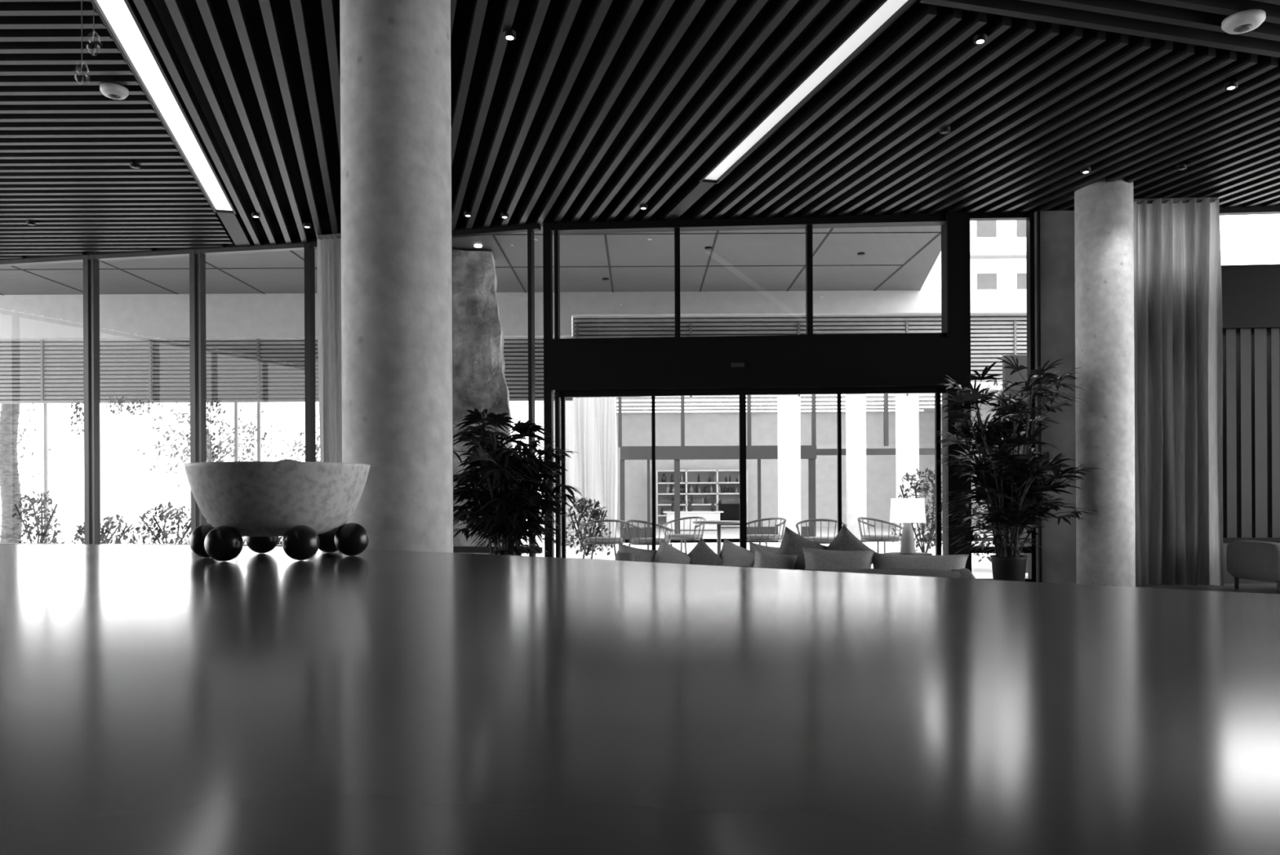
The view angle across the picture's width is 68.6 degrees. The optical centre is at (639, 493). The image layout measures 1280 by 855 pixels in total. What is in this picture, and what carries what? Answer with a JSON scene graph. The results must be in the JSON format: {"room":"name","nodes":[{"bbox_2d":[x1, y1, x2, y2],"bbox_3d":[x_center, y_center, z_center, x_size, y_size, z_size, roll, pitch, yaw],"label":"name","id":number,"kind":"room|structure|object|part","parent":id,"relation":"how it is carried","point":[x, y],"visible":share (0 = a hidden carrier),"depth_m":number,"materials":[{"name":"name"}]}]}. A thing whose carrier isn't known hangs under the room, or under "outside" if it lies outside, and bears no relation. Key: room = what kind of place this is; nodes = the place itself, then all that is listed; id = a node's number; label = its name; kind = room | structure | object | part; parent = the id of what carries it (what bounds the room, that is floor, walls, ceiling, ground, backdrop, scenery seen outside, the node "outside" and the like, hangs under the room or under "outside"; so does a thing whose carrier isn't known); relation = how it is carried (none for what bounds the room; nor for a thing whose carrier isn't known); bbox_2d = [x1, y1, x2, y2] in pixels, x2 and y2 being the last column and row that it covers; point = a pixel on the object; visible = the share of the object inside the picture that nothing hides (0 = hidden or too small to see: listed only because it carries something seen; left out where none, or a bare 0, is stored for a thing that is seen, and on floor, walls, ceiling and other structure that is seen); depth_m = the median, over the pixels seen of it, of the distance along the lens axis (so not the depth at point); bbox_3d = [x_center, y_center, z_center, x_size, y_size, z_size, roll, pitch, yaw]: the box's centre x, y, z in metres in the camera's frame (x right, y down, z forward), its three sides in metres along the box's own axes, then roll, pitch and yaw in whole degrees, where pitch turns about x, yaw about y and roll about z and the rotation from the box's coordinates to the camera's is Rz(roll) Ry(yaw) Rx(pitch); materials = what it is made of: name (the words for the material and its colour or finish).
{"room":"lobby","nodes":[
{"label":"lobby","id":0,"kind":"room"},
{"bbox_2d":[0,288,1026,339],"bbox_3d":[-2.667,-3.467,18.100,30.700,0.860,0.200,0,0,0],"label":"fascia beam","id":1,"kind":"structure","parent":0,"point":[267,315],"depth_m":18.00,"materials":[{"name":"paint"}]},
{"bbox_2d":[0,314,1026,403],"bbox_3d":[-2.663,-2.637,18.282,30.700,1.650,0.135,0,0,0],"label":"louvers","id":2,"kind":"object","parent":1,"relation":"attached to","point":[238,370],"visible":0.47,"depth_m":18.24,"materials":[{"name":"metal"}]},
{"bbox_2d":[0,0,1279,295],"bbox_3d":[-3.270,-3.949,5.500,29.500,0.210,25.000,0,0,0],"label":"ceiling","id":3,"kind":"structure","parent":0,"point":[313,8],"depth_m":12.14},
{"bbox_2d":[0,0,1279,258],"bbox_3d":[-0.839,-3.591,3.828,24.558,0.130,21.327,0,0,0],"label":"ceiling slats","id":4,"kind":"structure","parent":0,"point":[1028,108],"depth_m":8.80,"materials":[{"name":"grey metal"}]},
{"bbox_2d":[26,219,35,225],"bbox_3d":[-7.737,-3.504,11.951,0.251,0.094,0.205,0,0,13],"label":"recessed light","id":5,"kind":"object","parent":4,"relation":"attached to","point":[31,222],"depth_m":12.02,"materials":[{"name":"black metal"}]},
{"bbox_2d":[99,83,128,99],"bbox_3d":[-4.547,-3.465,8.120,0.220,0.085,0.220,0,0,0],"label":"smoke detector","id":6,"kind":"object","parent":4,"relation":"attached to","point":[115,91],"visible":1,"depth_m":8.06,"materials":[{"name":"plastic"}]},
{"bbox_2d":[129,158,140,168],"bbox_3d":[-5.317,-3.516,9.868,0.222,0.094,0.267,0,0,13],"label":"recessed light","id":7,"kind":"object","parent":4,"relation":"attached to","point":[132,165],"depth_m":9.95,"materials":[{"name":"black metal"}]},
{"bbox_2d":[81,0,250,246],"bbox_3d":[-3.163,-3.199,4.454,0.262,0.910,18.295,0,0,-15],"label":"ceiling light","id":8,"kind":"object","parent":4,"relation":"attached to","point":[122,20],"depth_m":8.42,"materials":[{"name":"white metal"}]},
{"bbox_3d":[-3.706,-3.176,6.300,0.180,0.870,0.100,0,0,0],"label":"glass pendant light","id":9,"kind":"part","parent":8,"relation":"part of","materials":[{"name":"clear glass"}]},
{"bbox_2d":[251,208,260,217],"bbox_3d":[-4.764,-3.519,11.612,0.238,0.094,0.346,0,0,13],"label":"recessed light","id":10,"kind":"object","parent":4,"relation":"attached to","point":[254,214],"depth_m":11.73,"materials":[{"name":"black metal"}]},
{"bbox_2d":[302,218,311,227],"bbox_3d":[-4.282,-3.522,12.056,0.265,0.094,0.344,0,0,13],"label":"recessed light","id":11,"kind":"object","parent":4,"relation":"attached to","point":[306,222],"depth_m":12.19,"materials":[{"name":"black metal"}]},
{"bbox_2d":[317,233,342,462],"bbox_3d":[-4.057,-1.180,12.675,0.621,4.660,0.120,0,0,14],"label":"curtain","id":12,"kind":"object","parent":4,"relation":"hanging from","point":[329,246],"visible":0.3,"depth_m":12.71,"materials":[{"name":"fabric"}]},
{"bbox_2d":[463,207,471,217],"bbox_3d":[-2.126,-3.532,11.616,0.201,0.094,0.360,0,0,13],"label":"recessed light","id":13,"kind":"object","parent":4,"relation":"attached to","point":[467,211],"depth_m":11.73,"materials":[{"name":"black metal"}]},
{"bbox_2d":[500,208,508,217],"bbox_3d":[-1.695,-3.535,11.679,0.171,0.094,0.339,0,0,13],"label":"recessed light","id":14,"kind":"object","parent":4,"relation":"attached to","point":[503,211],"depth_m":11.80,"materials":[{"name":"black metal"}]},
{"bbox_2d":[502,23,515,40],"bbox_3d":[-0.982,-3.538,7.106,0.159,0.094,0.237,0,0,13],"label":"recessed light","id":15,"kind":"object","parent":4,"relation":"attached to","point":[509,35],"depth_m":7.16,"materials":[{"name":"black metal"}]},
{"bbox_2d":[639,201,647,209],"bbox_3d":[0.044,-3.543,11.394,0.142,0.094,0.275,0,0,13],"label":"recessed light","id":16,"kind":"object","parent":4,"relation":"attached to","point":[642,206],"depth_m":11.47,"materials":[{"name":"black metal"}]},
{"bbox_2d":[662,0,916,220],"bbox_3d":[2.454,-3.610,4.599,0.230,0.145,15.575,0,0,-15],"label":"ceiling light","id":17,"kind":"object","parent":4,"relation":"attached to","point":[871,18],"visible":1,"depth_m":8.31,"materials":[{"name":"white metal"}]},
{"bbox_2d":[939,124,950,133],"bbox_3d":[2.939,-3.558,9.038,0.099,0.094,0.230,0,0,13],"label":"recessed light","id":18,"kind":"object","parent":4,"relation":"attached to","point":[945,130],"depth_m":9.09,"materials":[{"name":"black metal"}]},
{"bbox_2d":[973,26,986,44],"bbox_3d":[2.609,-3.556,7.194,0.114,0.094,0.281,0,0,13],"label":"recessed light","id":19,"kind":"object","parent":4,"relation":"attached to","point":[980,35],"depth_m":7.26,"materials":[{"name":"black metal"}]},
{"bbox_2d":[1080,165,1090,173],"bbox_3d":[4.848,-3.567,10.199,0.115,0.094,0.241,0,0,13],"label":"recessed light","id":20,"kind":"object","parent":4,"relation":"attached to","point":[1086,170],"depth_m":10.25,"materials":[{"name":"black metal"}]},
{"bbox_2d":[1133,197,1223,586],"bbox_3d":[6.409,-1.232,11.324,1.142,4.660,0.264,0,0,3],"label":"curtain","id":21,"kind":"object","parent":4,"relation":"hanging from","point":[1178,326],"visible":0.9,"depth_m":11.30,"materials":[{"name":"fabric"}]},
{"bbox_2d":[1176,160,1186,170],"bbox_3d":[5.821,-3.572,10.074,0.156,0.094,0.330,0,0,13],"label":"recessed light","id":22,"kind":"object","parent":4,"relation":"attached to","point":[1181,166],"depth_m":10.16,"materials":[{"name":"black metal"}]},
{"bbox_2d":[1224,75,1237,90],"bbox_3d":[5.067,-3.568,8.042,0.161,0.094,0.316,0,0,13],"label":"recessed light","id":23,"kind":"object","parent":4,"relation":"attached to","point":[1230,83],"depth_m":8.12,"materials":[{"name":"black metal"}]},
{"bbox_2d":[1221,8,1266,34],"bbox_3d":[4.513,-3.510,7.020,0.280,0.085,0.280,0,0,0],"label":"smoke detector","id":24,"kind":"object","parent":4,"relation":"attached to","point":[1244,21],"visible":1,"depth_m":6.96,"materials":[{"name":"plastic"}]},
{"bbox_2d":[617,382,1002,540],"bbox_3d":[3.994,-1.157,24.000,13.000,4.625,0.250,0,0,0],"label":"facade","id":25,"kind":"object","parent":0,"point":[677,453],"depth_m":23.93,"materials":[{"name":"grey metal"}]},
{"bbox_2d":[1002,355,1027,573],"bbox_3d":[8.598,-0.443,13.250,6.807,3.100,0.100,0,0,3],"label":"wall","id":26,"kind":"structure","parent":0,"point":[1022,359],"depth_m":13.34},
{"bbox_2d":[1034,210,1076,583],"bbox_3d":[5.304,-1.217,11.907,0.628,4.680,0.275,0,0,0],"label":"wall concrete","id":27,"kind":"structure","parent":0,"point":[1054,230],"depth_m":11.79,"materials":[{"name":"grey concrete"}]},
{"bbox_2d":[0,192,1279,260],"bbox_3d":[-0.923,-3.695,12.670,24.924,0.340,0.997,0,0,8],"label":"ceiling beam","id":28,"kind":"structure","parent":27,"relation":"attached to","point":[689,214],"depth_m":12.21,"materials":[{"name":"black metal"}]},
{"bbox_2d":[964,212,1035,582],"bbox_3d":[4.564,-1.213,11.930,0.890,4.680,0.120,0,0,1],"label":"window","id":29,"kind":"structure","parent":27,"relation":"in","point":[1029,217],"depth_m":11.88,"materials":[{"name":"black metal"}]},
{"bbox_2d":[1219,206,1279,269],"bbox_3d":[8.564,-3.183,11.675,5.927,0.780,0.120,0,0,4],"label":"window","id":30,"kind":"structure","parent":27,"relation":"in","point":[1273,210],"depth_m":11.70,"materials":[{"name":"black metal"}]},
{"bbox_2d":[1135,582,1277,593],"bbox_3d":[-0.844,1.229,3.860,24.700,0.150,21.720,0,0,0],"label":"floor","id":31,"kind":"structure","parent":0,"point":[1243,587],"depth_m":11.20,"materials":[{"name":"stone"}]},
{"bbox_2d":[0,255,84,544],"bbox_3d":[-8.956,-1.145,13.944,1.770,4.680,0.120,0,0,11],"label":"window","id":32,"kind":"structure","parent":31,"relation":"on","point":[77,258],"depth_m":13.89,"materials":[{"name":"metal"}]},
{"bbox_2d":[83,249,189,544],"bbox_3d":[-7.255,-1.154,13.633,1.766,4.680,0.120,0,0,10],"label":"window","id":33,"kind":"structure","parent":31,"relation":"on","point":[91,406],"depth_m":13.72,"materials":[{"name":"metal"}]},
{"bbox_2d":[189,243,304,546],"bbox_3d":[-5.526,-1.162,13.328,1.827,4.680,0.120,0,0,10],"label":"window","id":34,"kind":"structure","parent":31,"relation":"on","point":[197,256],"depth_m":13.42,"materials":[{"name":"metal"}]},
{"bbox_2d":[339,0,453,552],"bbox_3d":[-1.407,-1.353,5.440,0.620,5.020,0.620,0,0,0],"label":"concrete column","id":35,"kind":"structure","parent":31,"relation":"on","point":[396,105],"depth_m":5.17,"materials":[{"name":"grey concrete"}]},
{"bbox_2d":[304,223,542,555],"bbox_3d":[-2.988,-1.175,12.741,3.477,4.680,0.120,0,0,15],"label":"window","id":36,"kind":"structure","parent":31,"relation":"on","point":[309,247],"depth_m":12.68,"materials":[{"name":"black metal"}]},
{"bbox_2d":[452,408,585,555],"bbox_3d":[-1.474,0.146,10.481,1.753,2.023,1.750,0,0,0],"label":"potted palm","id":37,"kind":"object","parent":31,"relation":"on","point":[511,495],"visible":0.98,"depth_m":10.24,"materials":[{"name":"plant"}]},
{"bbox_2d":[0,543,1279,854],"bbox_3d":[-0.547,0.648,1.100,5.300,1.010,3.799,0,0,0],"label":"table","id":38,"kind":"object","parent":31,"relation":"on","point":[155,699],"visible":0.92,"depth_m":0.61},
{"bbox_2d":[183,458,370,561],"bbox_3d":[-0.828,0.031,2.160,0.400,0.227,0.400,0,0,43],"label":"bowl","id":39,"kind":"object","parent":38,"relation":"on","point":[310,504],"visible":1,"depth_m":2.01,"materials":[{"name":"grey stone"}]},
{"bbox_2d":[615,550,777,567],"bbox_3d":[0.629,0.857,9.450,1.750,0.580,0.900,0,0,0],"label":"sofa","id":40,"kind":"object","parent":31,"relation":"on","point":[620,556],"visible":0.06,"depth_m":9.07,"materials":[{"name":"fabric"}]},
{"bbox_2d":[618,537,779,566],"bbox_3d":[0.604,0.684,9.250,1.747,0.507,0.210,0,0,0],"label":"cushions","id":41,"kind":"object","parent":40,"relation":"on","point":[731,554],"visible":0.43,"depth_m":9.20,"materials":[{"name":"fabric"}]},
{"bbox_2d":[542,212,966,568],"bbox_3d":[1.427,-1.191,12.079,5.361,4.668,0.415,0,0,4],"label":"door","id":42,"kind":"structure","parent":31,"relation":"on","point":[809,363],"depth_m":11.99,"materials":[{"name":"black metal"}]},
{"bbox_2d":[753,565,975,578],"bbox_3d":[1.704,0.852,7.350,1.600,0.580,0.900,0,0,0],"label":"sofa","id":43,"kind":"object","parent":31,"relation":"on","point":[965,573],"visible":0.12,"depth_m":6.94,"materials":[{"name":"fabric"}]},
{"bbox_2d":[754,524,968,570],"bbox_3d":[1.667,0.502,7.234,1.677,0.529,0.447,0,0,0],"label":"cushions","id":44,"kind":"object","parent":43,"relation":"on","point":[846,550],"visible":0.62,"depth_m":7.12,"materials":[{"name":"fabric"}]},
{"bbox_2d":[884,551,932,555],"bbox_3d":[2.854,0.883,10.000,0.500,0.505,0.500,0,0,0],"label":"side table","id":45,"kind":"object","parent":31,"relation":"on","point":[892,553],"visible":0.25,"depth_m":9.88,"materials":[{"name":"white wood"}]},
{"bbox_2d":[889,497,925,553],"bbox_3d":[2.852,0.338,10.000,0.370,0.584,0.370,0,0,0],"label":"table lamp","id":46,"kind":"object","parent":45,"relation":"on","point":[907,510],"visible":1,"depth_m":9.88,"materials":[{"name":"white fabric"}]},
{"bbox_2d":[928,355,1102,581],"bbox_3d":[4.265,-0.204,10.908,1.846,2.666,2.070,0,0,0],"label":"potted palm","id":47,"kind":"object","parent":31,"relation":"on","point":[1006,511],"visible":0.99,"depth_m":10.65,"materials":[{"name":"plant"}]},
{"bbox_2d":[1074,176,1135,586],"bbox_3d":[5.443,-1.387,11.000,0.620,5.020,0.620,0,0,0],"label":"concrete column","id":48,"kind":"structure","parent":31,"relation":"on","point":[1104,211],"depth_m":10.74,"materials":[{"name":"grey concrete"}]},
{"bbox_2d":[1226,540,1279,594],"bbox_3d":[8.154,0.819,10.650,2.500,0.580,0.900,0,0,0],"label":"sofa","id":49,"kind":"object","parent":31,"relation":"on","point":[1255,560],"visible":0.99,"depth_m":10.56,"materials":[{"name":"fabric"}]},
{"bbox_2d":[1222,328,1279,583],"bbox_3d":[8.578,-0.478,11.672,5.857,3.170,0.146,0,0,4],"label":"wall","id":50,"kind":"structure","parent":0,"point":[1251,357],"depth_m":11.68,"materials":[{"name":"grey wood"}]},
{"bbox_2d":[1221,267,1279,329],"bbox_3d":[8.568,-2.428,11.675,5.857,0.730,0.300,0,0,4],"label":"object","id":51,"kind":"structure","parent":50,"relation":"attached to","point":[1251,297],"depth_m":11.60,"materials":[{"name":"black metal"}]},
{"label":"outside","id":52,"kind":"structure","parent":0,"visible":0},
{"bbox_2d":[63,397,84,435],"bbox_3d":[-10.423,-1.432,17.485,0.579,0.680,0.584,0,0,0],"label":"vine","id":53,"kind":"object","parent":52,"point":[76,404],"visible":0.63,"depth_m":17.45,"materials":[{"name":"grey plant"}]},
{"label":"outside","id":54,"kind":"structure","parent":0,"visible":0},
{"bbox_2d":[101,395,153,419],"bbox_3d":[-9.516,-1.621,17.515,0.879,0.497,0.905,0,0,0],"label":"vine","id":55,"kind":"object","parent":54,"point":[120,402],"visible":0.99,"depth_m":17.47,"materials":[{"name":"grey plant"}]},
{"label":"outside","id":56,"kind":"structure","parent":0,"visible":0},
{"bbox_2d":[560,396,617,546],"bbox_3d":[-1.129,-0.919,20.250,1.289,4.110,0.192,0,0,5],"label":"curtain","id":57,"kind":"object","parent":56,"point":[591,432],"visible":0.42,"depth_m":20.24,"materials":[{"name":"fabric"}]},
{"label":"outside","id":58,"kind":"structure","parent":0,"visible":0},
{"bbox_2d":[0,508,1027,577],"bbox_3d":[0.007,1.300,30.000,160.000,0.200,140.000,0,0,0],"label":"terrace","id":59,"kind":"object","parent":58,"point":[68,518],"depth_m":27.22,"materials":[{"name":"white"}]},
{"bbox_2d":[0,403,23,542],"bbox_3d":[-14.300,-1.867,21.282,4.421,6.213,4.388,0,0,0],"label":"palm tree","id":60,"kind":"object","parent":59,"relation":"on","point":[10,485],"visible":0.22,"depth_m":21.15,"materials":[{"name":"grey plant"}]},
{"bbox_2d":[0,403,51,477],"bbox_3d":[-19.606,-1.221,26.487,4.691,4.948,4.687,0,0,24],"label":"tree","id":61,"kind":"object","parent":59,"relation":"on","point":[29,420],"visible":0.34,"depth_m":27.27,"materials":[{"name":"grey plant"}]},
{"bbox_2d":[7,488,66,543],"bbox_3d":[-11.192,0.572,17.401,1.058,1.325,1.005,0,0,0],"label":"shrub","id":62,"kind":"object","parent":59,"relation":"on","point":[33,500],"visible":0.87,"depth_m":17.34,"materials":[{"name":"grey plant"}]},
{"bbox_2d":[65,513,141,543],"bbox_3d":[-9.819,0.792,17.157,1.324,0.907,1.316,0,0,0],"label":"shrub","id":63,"kind":"object","parent":59,"relation":"on","point":[80,530],"visible":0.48,"depth_m":17.15,"materials":[{"name":"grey plant"}]},
{"bbox_2d":[43,402,261,542],"bbox_3d":[-10.752,-0.296,18.500,6.560,3.000,0.060,0,0,0],"label":"posts","id":64,"kind":"object","parent":59,"relation":"on","point":[46,444],"visible":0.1,"depth_m":18.47,"materials":[{"name":"metal"}]},
{"bbox_2d":[130,500,191,543],"bbox_3d":[-8.615,0.658,17.090,1.427,1.086,1.362,0,0,0],"label":"shrub","id":65,"kind":"object","parent":59,"relation":"on","point":[162,517],"visible":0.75,"depth_m":16.98,"materials":[{"name":"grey plant"}]},
{"bbox_2d":[136,402,284,523],"bbox_3d":[-12.332,-0.987,26.942,3.788,4.409,4.281,0,0,-43],"label":"tree","id":66,"kind":"object","parent":59,"relation":"on","point":[224,451],"visible":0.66,"depth_m":26.84,"materials":[{"name":"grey plant"}]},
{"bbox_2d":[277,536,282,544],"bbox_3d":[-6.269,0.837,16.913,1.279,0.804,1.241,0,0,0],"label":"shrub","id":67,"kind":"object","parent":59,"relation":"on","point":[280,537],"visible":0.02,"depth_m":16.87,"materials":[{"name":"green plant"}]},
{"bbox_2d":[263,414,319,462],"bbox_3d":[-9.027,-0.899,27.569,3.756,4.200,3.827,0,0,-33],"label":"tree","id":68,"kind":"object","parent":59,"relation":"on","point":[317,447],"visible":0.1,"depth_m":26.93,"materials":[{"name":"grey plant"}]},
{"bbox_2d":[452,248,522,555],"bbox_3d":[-3.108,-1.335,15.078,2.398,5.000,0.844,0,0,0],"label":"stone pier","id":69,"kind":"structure","parent":59,"relation":"on","point":[479,382],"depth_m":14.77,"materials":[{"name":"stone"}]},
{"bbox_2d":[565,497,613,555],"bbox_3d":[-1.027,0.610,17.509,1.064,1.128,1.089,0,0,0],"label":"shrub","id":70,"kind":"object","parent":59,"relation":"on","point":[594,513],"visible":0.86,"depth_m":17.41,"materials":[{"name":"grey plant"}]},
{"bbox_2d":[578,519,626,559],"bbox_3d":[-0.537,0.765,14.172,0.756,0.781,0.661,0,0,-17],"label":"armchair","id":71,"kind":"object","parent":59,"relation":"on","point":[593,540],"visible":0.92,"depth_m":13.95,"materials":[{"name":"metal"}]},
{"bbox_2d":[625,519,672,549],"bbox_3d":[0.132,0.762,13.881,0.661,0.781,0.755,0,0,-40],"label":"armchair","id":72,"kind":"object","parent":59,"relation":"on","point":[640,541],"visible":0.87,"depth_m":13.66,"materials":[{"name":"metal"}]},
{"bbox_2d":[662,515,706,553],"bbox_3d":[0.724,0.759,15.222,0.756,0.781,0.661,0,0,42],"label":"armchair","id":73,"kind":"object","parent":59,"relation":"on","point":[690,536],"visible":0.83,"depth_m":15.12,"materials":[{"name":"metal"}]},
{"bbox_2d":[692,520,739,553],"bbox_3d":[1.204,0.779,14.300,0.800,0.730,0.800,0,0,0],"label":"table","id":74,"kind":"object","parent":59,"relation":"on","point":[718,522],"visible":0.76,"depth_m":14.27,"materials":[{"name":"metal"}]},
{"bbox_2d":[746,517,786,546],"bbox_3d":[1.966,0.753,14.874,0.755,0.781,0.661,0,0,-25],"label":"armchair","id":75,"kind":"object","parent":59,"relation":"on","point":[753,537],"visible":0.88,"depth_m":14.64,"materials":[{"name":"metal"}]},
{"bbox_2d":[537,388,1002,543],"bbox_3d":[3.996,-0.870,27.550,13.200,4.200,7.100,0,0,0],"label":"wall","id":76,"kind":"structure","parent":59,"relation":"on","point":[709,420],"depth_m":30.90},
{"bbox_2d":[662,501,723,529],"bbox_3d":[1.603,0.642,28.400,1.800,0.840,0.600,0,0,0],"label":"countertop","id":77,"kind":"structure","parent":76,"relation":"in","point":[713,514],"depth_m":28.15,"materials":[{"name":"white paint"}]},
{"bbox_2d":[656,469,747,527],"bbox_3d":[2.001,0.140,30.497,2.950,1.850,0.535,0,0,0],"label":"shelving","id":78,"kind":"object","parent":76,"relation":"in","point":[701,487],"visible":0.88,"depth_m":30.74,"materials":[{"name":"white paint"}]},
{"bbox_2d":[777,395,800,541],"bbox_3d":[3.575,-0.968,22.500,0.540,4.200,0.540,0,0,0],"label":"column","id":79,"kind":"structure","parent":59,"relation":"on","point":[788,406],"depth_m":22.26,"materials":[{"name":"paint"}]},
{"bbox_2d":[795,518,847,543],"bbox_3d":[2.704,0.749,13.988,0.754,0.781,0.696,0,0,0],"label":"armchair","id":80,"kind":"object","parent":59,"relation":"on","point":[820,540],"visible":0.48,"depth_m":13.72,"materials":[{"name":"metal"}]},
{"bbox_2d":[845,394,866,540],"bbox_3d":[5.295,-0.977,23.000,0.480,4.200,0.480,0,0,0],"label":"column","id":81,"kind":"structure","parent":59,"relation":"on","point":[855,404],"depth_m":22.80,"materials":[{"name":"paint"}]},
{"bbox_2d":[857,516,902,552],"bbox_3d":[3.726,0.744,14.592,0.662,0.781,0.755,0,0,-18],"label":"armchair","id":82,"kind":"object","parent":59,"relation":"on","point":[877,538],"visible":0.95,"depth_m":14.35,"materials":[{"name":"metal"}]},
{"bbox_2d":[895,393,919,542],"bbox_3d":[6.265,-0.981,22.000,0.520,4.200,0.520,0,0,0],"label":"column","id":83,"kind":"structure","parent":59,"relation":"on","point":[907,432],"depth_m":21.78,"materials":[{"name":"paint"}]},
{"bbox_2d":[889,466,942,552],"bbox_3d":[5.003,0.318,16.464,1.225,1.625,1.296,0,0,0],"label":"shrub","id":84,"kind":"object","parent":59,"relation":"on","point":[930,536],"visible":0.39,"depth_m":16.46,"materials":[{"name":"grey plant"}]},
{"bbox_2d":[931,219,1026,289],"bbox_3d":[13.178,-4.416,31.775,5.500,13.000,3.450,0,0,0],"label":"building","id":85,"kind":"structure","parent":59,"relation":"on","point":[997,248],"depth_m":30.50,"materials":[{"name":"white paint"}]},
{"bbox_2d":[971,485,1003,561],"bbox_3d":[5.608,0.391,14.602,1.364,1.474,1.305,0,0,0],"label":"shrub","id":86,"kind":"object","parent":59,"relation":"on","point":[985,508],"visible":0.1,"depth_m":14.57,"materials":[{"name":"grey plant"}]},
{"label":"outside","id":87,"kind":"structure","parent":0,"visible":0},
{"bbox_2d":[184,396,224,462],"bbox_3d":[-8.127,-1.163,17.476,0.735,1.300,0.740,0,0,0],"label":"tree","id":88,"kind":"object","parent":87,"point":[211,404],"visible":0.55,"depth_m":17.50,"materials":[{"name":"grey plant"}]}
]}

